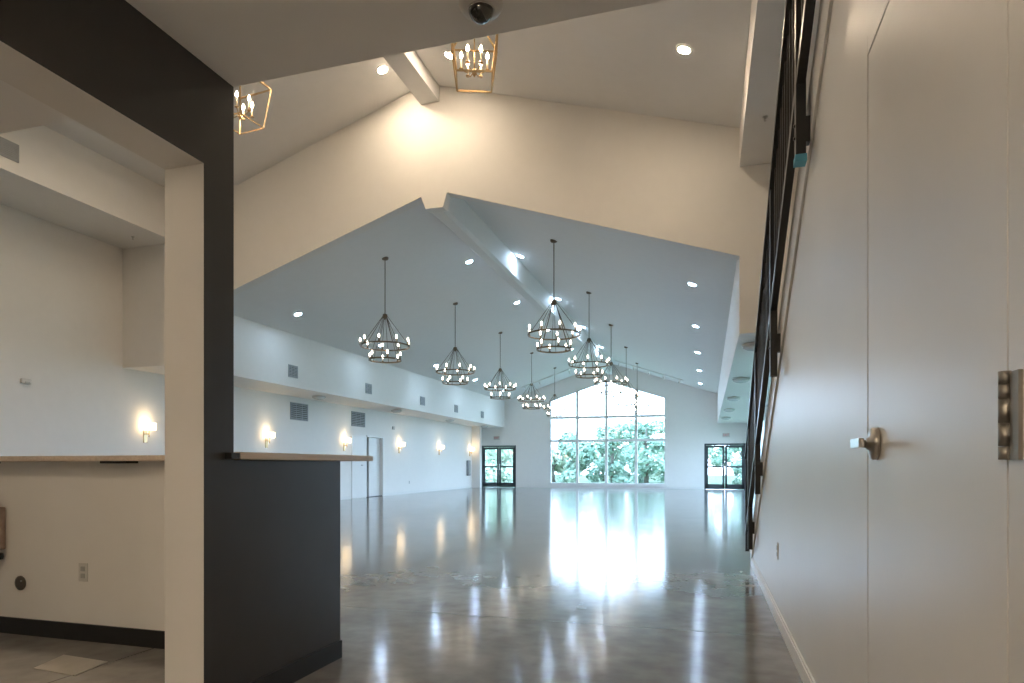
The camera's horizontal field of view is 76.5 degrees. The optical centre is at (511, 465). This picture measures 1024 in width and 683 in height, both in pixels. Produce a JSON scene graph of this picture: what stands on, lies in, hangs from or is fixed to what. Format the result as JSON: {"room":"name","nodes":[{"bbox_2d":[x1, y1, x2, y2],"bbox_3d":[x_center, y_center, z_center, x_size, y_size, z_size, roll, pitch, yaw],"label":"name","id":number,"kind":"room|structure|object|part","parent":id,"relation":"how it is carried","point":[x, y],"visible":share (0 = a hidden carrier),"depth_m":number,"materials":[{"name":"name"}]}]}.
{"room":"event hall","nodes":[
{"label":"event hall","id":0,"kind":"room"},
{"bbox_2d":[0,460,339,682],"bbox_3d":[-3.499,0.536,4.036,4.978,1.128,0.880,0,0,17],"label":"wall","id":1,"kind":"structure","parent":0,"point":[108,517],"depth_m":3.94,"materials":[{"name":"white paint"}]},
{"bbox_2d":[0,507,5,559],"bbox_3d":[-3.445,0.393,4.276,0.243,0.435,0.088,0,0,17],"label":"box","id":2,"kind":"object","parent":1,"relation":"attached to","point":[2,509],"visible":1,"depth_m":4.27,"materials":[{"name":"brown metal"}]},
{"bbox_2d":[15,576,25,589],"bbox_3d":[-3.216,0.765,4.246,0.094,0.094,0.014,0,0,17],"label":"wall plate","id":3,"kind":"object","parent":1,"relation":"attached to","point":[20,582],"visible":1,"depth_m":4.24,"materials":[{"name":"brown metal"}]},
{"bbox_2d":[0,616,164,648],"bbox_3d":[-3.491,1.047,4.330,4.825,0.106,0.012,0,0,17],"label":"baseboard","id":4,"kind":"structure","parent":1,"relation":"attached to","point":[147,638],"depth_m":4.08,"materials":[{"name":"black rubber"}]},
{"bbox_2d":[79,563,87,581],"bbox_3d":[-2.702,0.670,4.095,0.072,0.116,0.009,0,0,17],"label":"wall outlet","id":5,"kind":"object","parent":1,"relation":"attached to","point":[83,567],"visible":1,"depth_m":4.09,"materials":[{"name":"white plastic"}]},
{"bbox_2d":[100,461,137,462],"bbox_3d":[-2.393,-0.023,3.959,0.200,0.014,0.089,0,0,17],"label":"bracket","id":6,"kind":"object","parent":1,"relation":"attached to","point":[100,461],"visible":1,"depth_m":3.92,"materials":[{"name":"black metal"}]},
{"bbox_2d":[0,452,372,461],"bbox_3d":[-3.443,-0.046,4.157,5.015,0.033,1.255,0,0,17],"label":"countertop","id":7,"kind":"structure","parent":1,"relation":"on","point":[243,455],"depth_m":3.81,"materials":[{"name":"brown wood"}]},
{"bbox_3d":[-1.233,-0.045,2.867,0.033,0.026,0.054,0,0,17],"label":"counter end bracket","id":8,"kind":"part","parent":7,"relation":"part of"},
{"bbox_2d":[0,0,341,682],"bbox_3d":[-1.913,-0.295,0.992,0.215,2.790,5.800,0,0,17],"label":"wall","id":9,"kind":"structure","parent":0,"point":[105,66],"depth_m":2.74,"materials":[{"name":"grey paint"}]},
{"bbox_2d":[0,204,480,498],"bbox_3d":[-6.561,-2.400,17.420,0.620,7.000,34.600,0,0,17],"label":"wall","id":10,"kind":"structure","parent":0,"point":[61,288],"depth_m":12.67,"materials":[{"name":"white paint"}]},
{"bbox_2d":[20,378,31,383],"bbox_3d":[-8.471,-1.480,11.332,0.060,0.090,0.180,0,0,17],"label":"smoke detector","id":11,"kind":"object","parent":10,"relation":"attached to","point":[22,380],"visible":1,"depth_m":11.31,"materials":[{"name":"white plastic"}]},
{"bbox_2d":[143,423,156,442],"bbox_3d":[-7.651,-0.698,13.727,0.255,0.415,0.250,0,0,17],"label":"wall sconce","id":12,"kind":"object","parent":10,"relation":"attached to","point":[147,427],"visible":1,"depth_m":13.70,"materials":[{"name":"white glass"}]},
{"bbox_3d":[-7.763,-0.630,13.761,0.020,0.280,0.100,0,0,17],"label":"plate","id":13,"kind":"part","parent":12,"relation":"part of","materials":[{"name":"gold metal"}]},
{"bbox_3d":[-7.648,-0.833,13.727,0.250,0.145,0.250,0,0,17],"label":"lamp shade","id":14,"kind":"part","parent":12,"relation":"part of","materials":[{"name":"white glass"}]},
{"bbox_2d":[265,432,274,447],"bbox_3d":[-6.516,-0.698,17.511,0.255,0.415,0.250,0,0,17],"label":"wall sconce","id":15,"kind":"object","parent":10,"relation":"attached to","point":[269,435],"visible":1,"depth_m":17.45,"materials":[{"name":"white glass"}]},
{"bbox_3d":[-6.628,-0.630,17.544,0.020,0.280,0.100,0,0,17],"label":"plate","id":16,"kind":"part","parent":15,"relation":"part of","materials":[{"name":"gold metal"}]},
{"bbox_3d":[-6.513,-0.833,17.510,0.250,0.145,0.250,0,0,17],"label":"lamp shade","id":17,"kind":"part","parent":15,"relation":"part of","materials":[{"name":"white glass"}]},
{"bbox_2d":[290,402,307,420],"bbox_3d":[-6.204,-1.580,18.962,0.018,0.500,0.850,0,0,17],"label":"air vent","id":18,"kind":"object","parent":10,"relation":"in","point":[298,411],"visible":1,"depth_m":18.93,"materials":[{"name":"grey metal"}]},
{"bbox_2d":[343,438,350,450],"bbox_3d":[-5.386,-0.698,21.275,0.255,0.415,0.250,0,0,17],"label":"wall sconce","id":19,"kind":"object","parent":10,"relation":"attached to","point":[346,440],"visible":1,"depth_m":21.19,"materials":[{"name":"white glass"}]},
{"bbox_3d":[-5.384,-0.833,21.274,0.250,0.145,0.250,0,0,17],"label":"lamp shade","id":20,"kind":"part","parent":19,"relation":"part of","materials":[{"name":"white glass"}]},
{"bbox_2d":[351,411,364,426],"bbox_3d":[-5.241,-1.590,22.171,0.018,0.500,0.900,0,0,17],"label":"air vent","id":21,"kind":"object","parent":10,"relation":"in","point":[357,418],"visible":1,"depth_m":22.12,"materials":[{"name":"grey metal"}]},
{"bbox_2d":[352,435,383,498],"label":"door","id":22,"kind":"structure","parent":10,"relation":"in","point":[365,474],"depth_m":23.09,"materials":[{"name":"white paint"}]},
{"bbox_3d":[-4.896,0.010,23.300,0.030,2.180,1.220,0,0,17],"label":"frame","id":23,"kind":"part","parent":22,"relation":"part of","materials":[{"name":"white paint"}]},
{"bbox_2d":[398,442,404,452],"bbox_3d":[-4.246,-0.698,25.078,0.255,0.415,0.250,0,0,17],"label":"wall sconce","id":24,"kind":"object","parent":10,"relation":"attached to","point":[401,444],"visible":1,"depth_m":25.02,"materials":[{"name":"white glass"}]},
{"bbox_2d":[340,486,471,499],"bbox_3d":[-6.827,1.050,16.894,0.012,0.100,33.440,0,0,17],"label":"baseboard","id":25,"kind":"structure","parent":10,"relation":"attached to","point":[463,487],"depth_m":26.69,"materials":[{"name":"white paint"}]},
{"bbox_2d":[467,460,470,475],"bbox_3d":[-2.151,0.100,32.279,0.128,0.760,0.320,0,0,17],"label":"electrical panel","id":26,"kind":"object","parent":10,"relation":"attached to","point":[468,461],"visible":1,"depth_m":32.13,"materials":[{"name":"grey metal"}]},
{"bbox_2d":[0,0,664,133],"bbox_3d":[-5.241,-1.830,1.531,11.880,0.280,4.920,0,0,17],"label":"ceiling","id":27,"kind":"structure","parent":0,"point":[244,42],"depth_m":2.50,"materials":[{"name":"paint"}]},
{"bbox_2d":[459,0,502,24],"bbox_3d":[-0.113,-1.649,2.357,0.160,0.081,0.160,0,0,17],"label":"dome camera","id":28,"kind":"object","parent":27,"relation":"attached to","point":[481,12],"visible":1,"depth_m":2.33,"materials":[{"name":"white plastic"}]},
{"bbox_2d":[44,0,751,186],"bbox_3d":[-3.443,-5.737,5.053,13.700,2.226,13.100,0,0,17],"label":"ceiling","id":29,"kind":"structure","parent":0,"point":[627,59],"depth_m":9.75,"materials":[{"name":"paint"}]},
{"bbox_2d":[0,125,164,248],"bbox_3d":[-8.625,-4.910,8.539,1.370,0.980,9.400,0,0,17],"label":"soffit","id":30,"kind":"structure","parent":29,"relation":"attached to","point":[57,179],"depth_m":11.11,"materials":[{"name":"white paint"}]},
{"bbox_2d":[0,137,18,162],"bbox_3d":[-7.601,-4.740,9.536,0.018,0.270,0.720,0,0,17],"label":"supply vent","id":31,"kind":"object","parent":30,"relation":"attached to","point":[8,149],"visible":1,"depth_m":9.74,"materials":[{"name":"grey metal"}]},
{"bbox_2d":[234,81,271,134],"bbox_3d":[-3.496,-5.365,8.357,0.552,1.946,0.552,0,0,22],"label":"lantern","id":32,"kind":"object","parent":29,"relation":"hanging from","point":[239,114],"visible":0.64,"depth_m":8.44,"materials":[{"name":"gold metal"}]},
{"bbox_2d":[376,65,388,74],"bbox_3d":[-2.130,-6.512,10.683,0.204,0.074,0.214,0,0,24],"label":"recessed light","id":33,"kind":"object","parent":29,"relation":"in","point":[383,69],"visible":1,"depth_m":10.67,"materials":[{"name":"white paint"}]},
{"bbox_2d":[383,51,438,104],"bbox_3d":[-2.540,-6.475,7.559,0.350,0.350,7.780,0,0,17],"label":"beam","id":34,"kind":"structure","parent":29,"relation":"attached to","point":[408,66],"depth_m":10.57,"materials":[{"name":"paint"}]},
{"bbox_2d":[443,51,451,58],"bbox_3d":[-0.967,-6.386,10.104,0.205,0.068,0.214,0,0,24],"label":"recessed light","id":35,"kind":"object","parent":29,"relation":"in","point":[447,54],"visible":0.64,"depth_m":10.08,"materials":[{"name":"white"}]},
{"bbox_2d":[451,34,497,92],"bbox_3d":[-0.431,-5.216,7.438,0.552,1.647,0.552,0,0,-3],"label":"lantern","id":36,"kind":"object","parent":29,"relation":"hanging from","point":[474,71],"visible":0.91,"depth_m":7.43,"materials":[{"name":"gold metal"}]},
{"bbox_3d":[-0.431,-4.810,7.438,0.060,0.720,0.060,0,0,-3],"label":"stem","id":37,"kind":"part","parent":36,"relation":"part of","materials":[{"name":"gold metal"}]},
{"bbox_2d":[676,44,692,54],"bbox_3d":[2.203,-5.328,8.318,0.205,0.068,0.214,0,0,24],"label":"recessed light","id":38,"kind":"object","parent":29,"relation":"in","point":[683,49],"visible":1,"depth_m":8.30,"materials":[{"name":"white"}]},
{"bbox_2d":[739,0,820,166],"bbox_3d":[3.017,-4.825,5.933,1.430,0.609,7.700,0,0,17],"label":"soffit","id":39,"kind":"structure","parent":29,"relation":"attached to","point":[760,88],"depth_m":7.62,"materials":[{"name":"white paint"}]},
{"bbox_2d":[0,487,802,682],"bbox_3d":[-0.297,1.175,15.541,13.700,0.150,35.000,0,0,17],"label":"floor","id":40,"kind":"structure","parent":0,"point":[483,584],"depth_m":5.24,"materials":[{"name":"concrete"}]},
{"bbox_2d":[33,655,107,675],"bbox_3d":[-2.447,1.098,3.590,0.431,0.004,0.235,0,0,21],"label":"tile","id":41,"kind":"object","parent":40,"relation":"on","point":[64,664],"visible":1,"depth_m":3.57,"materials":[{"name":"beige tile"}]},
{"bbox_2d":[744,0,833,563],"bbox_3d":[2.502,-1.121,4.435,1.455,4.442,5.565,0,0,17],"label":"staircase","id":42,"kind":"structure","parent":40,"relation":"on","point":[794,126],"depth_m":3.86,"materials":[{"name":"black metal"}]},
{"bbox_3d":[2.597,0.431,7.176,0.040,1.017,0.040,0,0,17],"label":"post","id":43,"kind":"part","parent":42,"relation":"part of","materials":[{"name":"black metal"}]},
{"bbox_3d":[2.447,0.233,6.678,0.044,1.240,0.060,0,0,17],"label":"post","id":44,"kind":"part","parent":42,"relation":"part of","materials":[{"name":"black metal"}]},
{"bbox_3d":[2.154,-0.374,5.702,0.044,1.240,0.060,0,0,17],"label":"post","id":45,"kind":"part","parent":42,"relation":"part of","materials":[{"name":"black metal"}]},
{"bbox_3d":[1.818,-1.710,4.581,0.055,3.264,5.443,0,0,17],"label":"rail","id":46,"kind":"part","parent":42,"relation":"part of","materials":[{"name":"black metal"}]},
{"bbox_3d":[1.746,-1.218,4.341,0.044,1.240,0.060,0,0,17],"label":"post","id":47,"kind":"part","parent":42,"relation":"part of","materials":[{"name":"black metal"}]},
{"bbox_3d":[1.373,-2.027,3.096,0.044,1.170,0.060,0,0,17],"label":"post","id":48,"kind":"part","parent":42,"relation":"part of","materials":[{"name":"black metal"}]},
{"bbox_2d":[123,86,798,368],"bbox_3d":[-1.532,-4.375,11.422,13.300,4.750,0.200,0,0,17],"label":"wall header","id":49,"kind":"structure","parent":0,"point":[675,182],"depth_m":10.95,"materials":[{"name":"white paint"}]},
{"bbox_2d":[234,200,736,401],"bbox_3d":[1.585,-4.098,21.814,13.300,2.444,21.500,0,0,17],"label":"ceiling","id":50,"kind":"structure","parent":0,"point":[639,287],"depth_m":16.20,"materials":[{"name":"paint"}]},
{"bbox_2d":[133,316,504,427],"bbox_3d":[-4.128,-2.697,23.529,1.370,1.394,21.500,0,0,17],"label":"soffit","id":51,"kind":"structure","parent":50,"relation":"attached to","point":[263,354],"depth_m":18.73,"materials":[{"name":"white paint"}]},
{"bbox_2d":[288,364,297,378],"bbox_3d":[-5.532,-2.390,16.433,0.018,0.310,0.380,0,0,17],"label":"supply vent","id":52,"kind":"object","parent":51,"relation":"attached to","point":[292,370],"visible":1,"depth_m":16.42,"materials":[{"name":"grey metal"}]},
{"bbox_2d":[312,395,325,399],"bbox_3d":[-5.479,-1.941,18.453,0.380,0.118,0.380,0,0,17],"label":"flush ceiling light","id":53,"kind":"object","parent":51,"relation":"attached to","point":[318,397],"visible":1,"depth_m":18.33,"materials":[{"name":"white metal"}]},
{"bbox_2d":[365,383,371,393],"bbox_3d":[-4.432,-2.390,20.101,0.018,0.310,0.380,0,0,17],"label":"supply vent","id":54,"kind":"object","parent":51,"relation":"attached to","point":[368,387],"visible":1,"depth_m":20.07,"materials":[{"name":"grey metal"}]},
{"bbox_2d":[391,409,401,412],"bbox_3d":[-4.099,-1.941,23.050,0.380,0.118,0.380,0,0,17],"label":"flush ceiling light","id":55,"kind":"object","parent":51,"relation":"attached to","point":[394,410],"visible":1,"depth_m":22.95,"materials":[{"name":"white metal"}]},
{"bbox_2d":[420,396,424,405],"bbox_3d":[-3.285,-2.390,23.923,0.018,0.310,0.380,0,0,17],"label":"supply vent","id":56,"kind":"object","parent":51,"relation":"attached to","point":[422,399],"visible":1,"depth_m":23.91,"materials":[{"name":"grey metal"}]},
{"bbox_2d":[454,405,457,412],"bbox_3d":[-2.329,-2.390,27.113,0.018,0.310,0.380,0,0,17],"label":"supply vent","id":57,"kind":"object","parent":51,"relation":"attached to","point":[455,406],"visible":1,"depth_m":27.13,"materials":[{"name":"grey metal"}]},
{"bbox_2d":[359,257,409,362],"bbox_3d":[-2.723,-3.383,13.999,1.081,2.235,1.084,0,0,17],"label":"chandelier","id":58,"kind":"object","parent":50,"relation":"hanging from","point":[385,317],"visible":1,"depth_m":13.95,"materials":[{"name":"brown metal"}]},
{"bbox_2d":[436,302,474,384],"bbox_3d":[-1.555,-3.383,17.901,1.081,2.235,1.084,0,0,-4],"label":"chandelier","id":59,"kind":"object","parent":50,"relation":"hanging from","point":[456,303],"visible":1,"depth_m":17.89,"materials":[{"name":"brown metal"}]},
{"bbox_3d":[-1.564,-3.830,17.894,0.018,1.200,0.018,0,0,18],"label":"rod","id":60,"kind":"part","parent":59,"relation":"part of","materials":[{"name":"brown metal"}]},
{"bbox_2d":[484,332,515,399],"bbox_3d":[-0.389,-3.383,21.802,1.081,2.235,1.084,0,0,-26],"label":"chandelier","id":61,"kind":"object","parent":50,"relation":"hanging from","point":[500,333],"visible":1,"depth_m":21.77,"materials":[{"name":"brown metal"}]},
{"bbox_3d":[-0.395,-3.830,21.793,0.018,1.200,0.018,0,0,-3],"label":"rod","id":62,"kind":"part","parent":61,"relation":"part of","materials":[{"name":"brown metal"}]},
{"bbox_2d":[433,197,613,374],"bbox_3d":[1.738,-4.800,21.768,0.420,0.600,21.500,0,0,17],"label":"beam","id":63,"kind":"structure","parent":50,"relation":"attached to","point":[460,218],"depth_m":15.02,"materials":[{"name":"paint"}]},
{"bbox_2d":[518,352,544,408],"bbox_3d":[0.777,-3.383,25.702,1.084,2.235,1.081,0,0,43],"label":"chandelier","id":64,"kind":"object","parent":50,"relation":"hanging from","point":[531,353],"visible":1,"depth_m":25.68,"materials":[{"name":"brown metal"}]},
{"bbox_2d":[528,239,580,352],"bbox_3d":[0.848,-3.446,13.090,1.081,2.235,1.084,0,0,-35],"label":"chandelier","id":65,"kind":"object","parent":50,"relation":"hanging from","point":[553,302],"visible":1,"depth_m":13.06,"materials":[{"name":"brown metal"}]},
{"bbox_3d":[0.844,-3.894,13.079,0.018,1.200,0.018,0,0,33],"label":"rod","id":66,"kind":"part","parent":65,"relation":"part of","materials":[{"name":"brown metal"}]},
{"bbox_2d":[521,362,587,390],"bbox_3d":[2.035,-4.271,30.971,3.313,1.273,0.184,0,0,17],"label":"track light","id":67,"kind":"object","parent":50,"relation":"attached to","point":[585,362],"visible":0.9,"depth_m":30.94,"materials":[{"name":"white paint"}]},
{"bbox_2d":[543,367,566,416],"bbox_3d":[1.942,-3.383,29.600,1.084,2.235,1.081,0,0,22],"label":"chandelier","id":68,"kind":"object","parent":50,"relation":"hanging from","point":[554,395],"visible":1,"depth_m":29.52,"materials":[{"name":"brown metal"}]},
{"bbox_2d":[568,291,609,378],"bbox_3d":[2.013,-3.446,16.989,1.084,2.235,1.081,0,0,34],"label":"chandelier","id":69,"kind":"object","parent":50,"relation":"hanging from","point":[587,292],"visible":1,"depth_m":16.95,"materials":[{"name":"brown metal"}]},
{"bbox_2d":[594,324,627,394],"bbox_3d":[3.179,-3.446,20.886,1.084,2.235,1.081,0,0,13],"label":"chandelier","id":70,"kind":"object","parent":50,"relation":"hanging from","point":[611,363],"visible":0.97,"depth_m":20.83,"materials":[{"name":"brown metal"}]},
{"bbox_2d":[612,346,640,405],"bbox_3d":[4.345,-3.446,24.782,1.084,2.235,1.081,0,0,-8],"label":"chandelier","id":71,"kind":"object","parent":50,"relation":"hanging from","point":[626,395],"visible":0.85,"depth_m":24.67,"materials":[{"name":"brown metal"}]},
{"bbox_2d":[625,363,648,413],"bbox_3d":[5.512,-3.446,28.677,1.084,2.235,1.081,0,0,-30],"label":"chandelier","id":72,"kind":"object","parent":50,"relation":"hanging from","point":[637,392],"visible":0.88,"depth_m":28.62,"materials":[{"name":"brown metal"}]},
{"bbox_2d":[614,360,683,383],"bbox_3d":[6.250,-4.303,29.707,3.113,1.211,0.184,0,0,17],"label":"track light","id":73,"kind":"object","parent":50,"relation":"attached to","point":[614,360],"visible":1,"depth_m":29.65,"materials":[{"name":"white paint"}]},
{"bbox_2d":[717,260,770,423],"bbox_3d":[7.270,-2.724,20.109,1.430,1.448,21.500,0,0,17],"label":"soffit","id":74,"kind":"structure","parent":50,"relation":"attached to","point":[737,362],"depth_m":15.03,"materials":[{"name":"white paint"}]},
{"bbox_2d":[723,408,734,411],"bbox_3d":[7.576,-1.941,22.679,0.380,0.118,0.380,0,0,17],"label":"flush ceiling light","id":75,"kind":"object","parent":74,"relation":"attached to","point":[728,409],"visible":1,"depth_m":22.58,"materials":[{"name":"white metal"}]},
{"bbox_2d":[727,397,740,400],"bbox_3d":[6.427,-1.941,18.848,0.380,0.118,0.380,0,0,17],"label":"flush ceiling light","id":76,"kind":"object","parent":74,"relation":"attached to","point":[728,398],"visible":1,"depth_m":18.72,"materials":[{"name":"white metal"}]},
{"bbox_3d":[6.427,-1.931,18.848,0.370,0.098,0.370,0,0,17],"label":"lamp shade","id":77,"kind":"part","parent":76,"relation":"part of","materials":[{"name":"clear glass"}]},
{"bbox_2d":[732,377,749,382],"bbox_3d":[5.191,-1.941,14.729,0.380,0.118,0.380,0,0,17],"label":"flush ceiling light","id":78,"kind":"object","parent":74,"relation":"attached to","point":[739,379],"visible":1,"depth_m":14.61,"materials":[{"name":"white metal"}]},
{"bbox_2d":[742,342,754,350],"bbox_3d":[3.956,-1.941,10.611,0.380,0.118,0.380,0,0,17],"label":"flush ceiling light","id":79,"kind":"object","parent":74,"relation":"attached to","point":[748,346],"visible":0.47,"depth_m":10.53,"materials":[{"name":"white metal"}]},
{"bbox_2d":[481,364,746,486],"bbox_3d":[4.703,-2.135,32.207,13.700,6.470,0.200,0,0,17],"label":"wall","id":80,"kind":"structure","parent":0,"point":[691,412],"depth_m":31.57,"materials":[{"name":"white paint"}]},
{"bbox_2d":[482,445,515,486],"bbox_3d":[-0.674,0.020,33.756,1.850,2.160,0.202,0,0,17],"label":"door","id":81,"kind":"structure","parent":80,"relation":"in","point":[484,484],"depth_m":33.72,"materials":[{"name":"grey metal"}]},
{"bbox_2d":[548,380,666,485],"bbox_3d":[4.668,-1.645,32.144,5.850,5.230,0.180,0,0,17],"label":"window","id":82,"kind":"structure","parent":80,"relation":"in","point":[577,417],"depth_m":32.08,"materials":[{"name":"white paint"}]},
{"bbox_2d":[516,485,703,488],"bbox_3d":[4.653,1.050,32.111,9.260,0.100,0.012,0,0,17],"label":"baseboard","id":83,"kind":"structure","parent":80,"relation":"attached to","point":[629,487],"depth_m":32.02,"materials":[{"name":"white paint"}]},
{"bbox_2d":[704,443,745,489],"bbox_3d":[10.001,0.020,30.554,1.840,2.160,0.202,0,0,17],"label":"door","id":84,"kind":"structure","parent":80,"relation":"in","point":[724,446],"depth_m":30.53,"materials":[{"name":"grey metal"}]},
{"bbox_2d":[722,433,729,436],"bbox_3d":[10.040,-1.450,30.473,0.340,0.200,0.055,0,0,17],"label":"exit sign","id":85,"kind":"object","parent":80,"relation":"attached to","point":[723,434],"visible":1,"depth_m":30.45,"materials":[{"name":"white plastic"}]},
{"bbox_2d":[754,405,767,491],"bbox_3d":[6.168,-2.500,13.601,0.200,7.200,34.600,0,0,17],"label":"wall","id":86,"kind":"structure","parent":0,"point":[765,411],"depth_m":22.04,"materials":[{"name":"white paint"}]},
{"bbox_2d":[761,419,763,452],"bbox_3d":[9.257,-0.450,23.898,0.120,2.600,3.000,0,0,17],"label":"window","id":87,"kind":"structure","parent":86,"relation":"in","point":[762,435],"depth_m":23.88,"materials":[{"name":"white paint"}]},
{"bbox_2d":[753,0,879,682],"bbox_3d":[1.272,-0.531,2.359,0.120,3.263,10.250,0,0,17],"label":"wall","id":88,"kind":"structure","parent":0,"point":[812,504],"depth_m":2.66,"materials":[{"name":"white paint"}]},
{"bbox_2d":[751,557,814,682],"bbox_3d":[1.901,1.050,4.691,0.014,0.100,5.360,0,0,17],"label":"baseboard","id":89,"kind":"structure","parent":88,"relation":"attached to","point":[806,677],"depth_m":4.03,"materials":[{"name":"white paint"}]},
{"bbox_2d":[850,0,1023,682],"bbox_3d":[0.927,-0.115,1.544,0.076,2.430,1.090,0,0,17],"label":"door","id":90,"kind":"structure","parent":88,"relation":"in","point":[942,443],"depth_m":1.34,"materials":[{"name":"white paint"}]},
{"bbox_3d":[1.006,-0.065,1.865,0.044,0.026,0.110,0,0,17],"label":"lever","id":91,"kind":"part","parent":90,"relation":"part of","materials":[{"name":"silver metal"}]},
{"bbox_3d":[1.047,-0.065,1.894,0.030,0.094,0.094,0,0,17],"label":"handle","id":92,"kind":"part","parent":90,"relation":"part of","materials":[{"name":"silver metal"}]},
{"label":"outside","id":93,"kind":"structure","parent":0,"visible":0},
{"bbox_2d":[486,475,738,483],"bbox_3d":[11.973,1.360,22.509,130.000,0.280,130.000,0,0,17],"label":"lawn","id":94,"kind":"structure","parent":93,"point":[712,479],"depth_m":54.69,"materials":[{"name":"green plant"}]},
{"bbox_2d":[485,449,512,482],"bbox_3d":[-0.527,-0.486,43.961,3.462,3.502,4.700,0,0,9],"label":"tree","id":95,"kind":"object","parent":94,"relation":"on","point":[506,454],"visible":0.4,"depth_m":42.67,"materials":[{"name":"green plant"}]},
{"bbox_2d":[551,438,583,481],"bbox_3d":[3.183,-0.486,48.811,4.700,3.502,3.462,0,0,2],"label":"tree","id":96,"kind":"object","parent":94,"relation":"on","point":[558,464],"visible":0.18,"depth_m":48.52,"materials":[{"name":"green plant"}]},
{"bbox_2d":[557,429,598,482],"bbox_3d":[4.319,-0.601,43.425,2.580,3.772,2.686,0,0,-21],"label":"tree","id":97,"kind":"object","parent":94,"relation":"on","point":[586,449],"visible":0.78,"depth_m":42.92,"materials":[{"name":"teal plant"}]},
{"bbox_2d":[592,434,623,480],"bbox_3d":[7.357,-0.818,52.072,3.593,4.149,2.838,0,0,-13],"label":"tree","id":98,"kind":"object","parent":94,"relation":"on","point":[598,456],"visible":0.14,"depth_m":51.88,"materials":[{"name":"green plant"}]},
{"bbox_2d":[586,422,638,482],"bbox_3d":[7.211,-0.863,45.496,3.279,4.241,4.038,0,0,-20],"label":"tree","id":99,"kind":"object","parent":94,"relation":"on","point":[615,467],"visible":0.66,"depth_m":45.30,"materials":[{"name":"teal plant"}]},
{"bbox_2d":[619,443,644,477],"bbox_3d":[9.586,-0.601,50.780,2.585,3.772,2.678,0,0,44],"label":"tree","id":100,"kind":"object","parent":94,"relation":"on","point":[629,448],"visible":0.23,"depth_m":50.67,"materials":[{"name":"teal plant"}]},
{"bbox_2d":[612,417,663,482],"bbox_3d":[8.137,-0.863,39.969,3.279,4.241,4.038,0,0,-35],"label":"tree","id":101,"kind":"object","parent":94,"relation":"on","point":[646,430],"visible":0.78,"depth_m":39.87,"materials":[{"name":"teal plant"}]},
{"bbox_2d":[648,436,663,481],"bbox_3d":[11.695,-0.486,48.029,4.700,3.502,3.462,0,0,-43],"label":"tree","id":102,"kind":"object","parent":94,"relation":"on","point":[661,453],"visible":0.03,"depth_m":47.03,"materials":[{"name":"green plant"}]},
{"bbox_2d":[706,445,730,465],"bbox_3d":[13.151,-0.818,44.678,3.593,4.149,2.838,0,0,40],"label":"tree","id":103,"kind":"object","parent":94,"relation":"on","point":[709,449],"visible":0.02,"depth_m":44.34,"materials":[{"name":"green plant"}]},
{"bbox_2d":[709,448,741,483],"bbox_3d":[13.568,-0.863,38.961,3.279,4.241,4.038,0,0,33],"label":"tree","id":104,"kind":"object","parent":94,"relation":"on","point":[717,460],"visible":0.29,"depth_m":38.36,"materials":[{"name":"teal plant"}]}
]}

